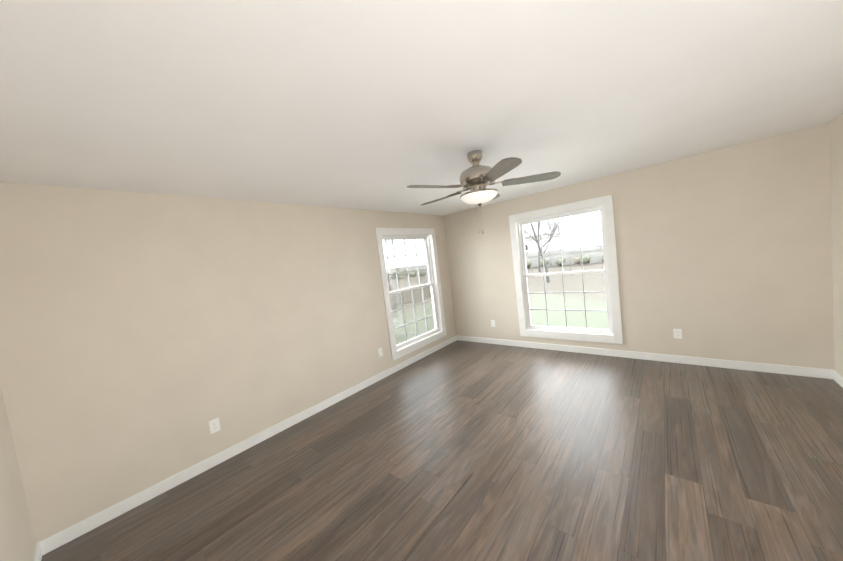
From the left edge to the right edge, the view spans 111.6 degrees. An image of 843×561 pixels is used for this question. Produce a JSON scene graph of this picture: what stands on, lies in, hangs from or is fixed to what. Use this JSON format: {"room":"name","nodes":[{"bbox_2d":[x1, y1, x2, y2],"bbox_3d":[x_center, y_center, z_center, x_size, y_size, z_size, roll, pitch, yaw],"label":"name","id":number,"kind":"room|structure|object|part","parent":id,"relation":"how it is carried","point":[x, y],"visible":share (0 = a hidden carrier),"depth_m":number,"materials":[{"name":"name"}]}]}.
{"room":"empty bedroom","nodes":[
{"label":"empty bedroom","id":0,"kind":"room"},
{"bbox_2d":[0,386,35,560],"bbox_3d":[-1.027,0.501,0.305,4.400,2.440,0.150,-3,5,41],"label":"wall","id":1,"kind":"structure","parent":0,"point":[17,540],"depth_m":1.65,"materials":[{"name":"paint"}]},
{"bbox_2d":[33,539,44,560],"bbox_3d":[-0.832,1.652,0.444,4.350,0.095,0.014,-3,5,41],"label":"baseboard","id":2,"kind":"structure","parent":1,"relation":"attached to","point":[39,551],"depth_m":1.85,"materials":[{"name":"paint"}]},
{"bbox_2d":[0,182,455,542],"bbox_3d":[-1.103,0.275,3.733,0.150,2.440,5.300,-3,5,41],"label":"wall","id":3,"kind":"structure","parent":0,"point":[145,338],"depth_m":2.39,"materials":[{"name":"paint"}]},
{"bbox_2d":[209,417,220,433],"bbox_3d":[-1.892,1.321,2.622,0.014,0.120,0.076,-3,5,41],"label":"electrical outlet","id":4,"kind":"object","parent":3,"relation":"attached to","point":[214,425],"visible":1,"depth_m":2.62,"materials":[{"name":"white plastic"}]},
{"bbox_2d":[37,335,456,553],"bbox_3d":[-0.901,1.432,3.759,0.017,0.095,5.000,-3,5,41],"label":"baseboard","id":5,"kind":"structure","parent":3,"relation":"attached to","point":[64,536],"depth_m":2.53,"materials":[{"name":"paint"}]},
{"bbox_2d":[378,347,382,356],"bbox_3d":[-0.599,1.028,4.152,0.014,0.120,0.076,-3,5,41],"label":"electrical outlet","id":6,"kind":"object","parent":3,"relation":"attached to","point":[380,353],"visible":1,"depth_m":4.15,"materials":[{"name":"white plastic"}]},
{"bbox_2d":[375,228,446,360],"bbox_3d":[-0.164,0.120,4.834,0.178,2.000,1.410,-3,5,41],"label":"window","id":7,"kind":"structure","parent":3,"relation":"in","point":[411,347],"depth_m":4.83,"materials":[{"name":"paint"}]},
{"bbox_3d":[-0.182,0.121,4.850,0.080,1.780,1.210,-3,5,41],"label":"left window sash","id":8,"kind":"part","parent":7,"relation":"part of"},
{"bbox_2d":[0,0,842,215],"bbox_3d":[0.471,-1.098,2.168,4.700,0.120,5.300,-3,5,41],"label":"ceiling","id":9,"kind":"structure","parent":0,"point":[379,105],"depth_m":1.39,"materials":[{"name":"paint"}]},
{"bbox_2d":[407,150,560,233],"bbox_3d":[0.447,-0.717,2.390,1.193,0.661,1.220,-3,5,41],"label":"fan","id":10,"kind":"object","parent":9,"relation":"hanging from","point":[476,178],"visible":1,"depth_m":2.25,"materials":[{"name":"grey metal"}]},
{"bbox_3d":[0.093,-0.713,2.159,0.440,0.007,0.134,-9,14,-27],"label":"blade","id":11,"kind":"part","parent":10,"relation":"part of","materials":[{"name":"grey wood"}]},
{"bbox_3d":[0.166,-0.755,2.645,0.440,0.007,0.134,-3,15,45],"label":"blade","id":12,"kind":"part","parent":10,"relation":"part of","materials":[{"name":"wood"}]},
{"bbox_3d":[0.475,-0.676,2.355,0.294,0.078,0.294,-3,5,41],"label":"lamp shade","id":13,"kind":"part","parent":10,"relation":"part of","materials":[{"name":"white glass"}]},
{"bbox_3d":[0.461,-0.717,2.366,0.572,0.661,0.588,-3,5,41],"label":"motor","id":14,"kind":"part","parent":10,"relation":"part of","materials":[{"name":"silver metal"}]},
{"bbox_3d":[0.650,-0.818,2.722,0.134,0.007,0.440,-16,-1,27],"label":"blade","id":15,"kind":"part","parent":10,"relation":"part of","materials":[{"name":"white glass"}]},
{"label":"blade","id":16,"kind":"part","parent":10,"relation":"part of","materials":[{"name":"wood"}]},
{"bbox_3d":[0.876,-0.815,2.283,0.440,0.007,0.134,-6,-6,9],"label":"blade","id":17,"kind":"part","parent":10,"relation":"part of","materials":[{"name":"grey wood"}]},
{"bbox_2d":[41,340,842,560],"bbox_3d":[0.775,1.438,2.342,4.700,0.120,5.300,-3,5,41],"label":"floor","id":18,"kind":"structure","parent":0,"point":[458,450],"depth_m":2.09,"materials":[{"name":"wood"}]},
{"bbox_2d":[443,123,833,369],"bbox_3d":[2.330,-0.165,4.155,4.550,2.440,0.150,-3,5,41],"label":"wall","id":19,"kind":"structure","parent":0,"point":[725,253],"depth_m":3.25,"materials":[{"name":"paint"}]},
{"bbox_2d":[509,195,622,343],"bbox_3d":[2.125,-0.119,4.330,1.410,2.000,0.178,-3,5,41],"label":"window","id":20,"kind":"structure","parent":19,"relation":"in","point":[615,337],"depth_m":4.22,"materials":[{"name":"paint"}]},
{"bbox_3d":[2.141,-0.122,4.349,1.210,1.780,0.080,-3,5,41],"label":"right window sash","id":21,"kind":"part","parent":20,"relation":"part of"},
{"bbox_2d":[457,335,828,378],"bbox_3d":[2.362,1.011,4.217,4.350,0.095,0.017,-3,5,41],"label":"baseboard","id":22,"kind":"structure","parent":19,"relation":"attached to","point":[741,365],"depth_m":3.55,"materials":[{"name":"paint"}]},
{"bbox_2d":[673,329,681,338],"bbox_3d":[3.138,0.641,3.509,0.076,0.120,0.014,-3,5,41],"label":"electrical outlet","id":23,"kind":"object","parent":19,"relation":"attached to","point":[677,333],"visible":1,"depth_m":3.50,"materials":[{"name":"white plastic"}]},
{"bbox_2d":[829,113,842,375],"bbox_3d":[2.301,0.075,0.719,0.150,2.440,5.150,-3,5,41],"label":"wall","id":24,"kind":"structure","parent":0,"point":[836,149],"depth_m":2.62,"materials":[{"name":"paint"}]},
{"bbox_2d":[829,369,842,387],"bbox_3d":[2.425,1.230,0.910,0.017,0.095,5.000,-3,5,41],"label":"baseboard","id":25,"kind":"structure","parent":24,"relation":"attached to","point":[834,375],"depth_m":2.74,"materials":[{"name":"paint"}]},
{"label":"outside","id":26,"kind":"structure","parent":0,"visible":0},
{"bbox_2d":[387,249,607,328],"bbox_3d":[2.807,0.383,23.561,140.000,0.200,150.000,-3,5,41],"label":"lawn","id":27,"kind":"structure","parent":26,"point":[536,286],"depth_m":11.90,"materials":[{"name":"green plant"}]},
{"bbox_2d":[385,240,391,291],"bbox_3d":[-3.930,-4.188,20.803,11.722,10.845,8.212,-3,5,41],"label":"tree","id":28,"kind":"object","parent":27,"relation":"on","point":[387,266],"depth_m":22.48,"materials":[{"name":"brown plant"}]},
{"bbox_2d":[386,244,602,278],"bbox_3d":[13.240,-2.481,32.026,65.090,1.850,0.120,-3,5,41],"label":"fence","id":29,"kind":"object","parent":27,"relation":"on","point":[552,262],"depth_m":30.15,"materials":[{"name":"grey wood"}]},
{"bbox_2d":[390,254,602,277],"bbox_3d":[9.321,-0.968,20.490,34.000,1.350,0.045,-3,5,41],"label":"wire fence","id":30,"kind":"object","parent":27,"relation":"on","point":[559,262],"depth_m":19.73,"materials":[{"name":"grey metal"}]},
{"bbox_2d":[523,219,562,282],"bbox_3d":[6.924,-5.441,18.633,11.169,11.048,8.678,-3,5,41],"label":"tree","id":31,"kind":"object","parent":27,"relation":"on","point":[540,251],"depth_m":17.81,"materials":[{"name":"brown plant"}]},
{"bbox_2d":[530,216,582,271],"bbox_3d":[12.558,-6.747,26.155,7.727,11.272,12.340,-3,5,41],"label":"tree","id":32,"kind":"object","parent":27,"relation":"on","point":[543,245],"depth_m":25.81,"materials":[{"name":"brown plant"}]},
{"bbox_2d":[526,255,603,268],"bbox_3d":[-0.162,0.414,15.238,47.280,1.561,42.555,-3,5,41],"label":"bushes","id":33,"kind":"object","parent":27,"relation":"on","point":[577,261],"depth_m":29.27,"materials":[{"name":"green plant"}]}
]}

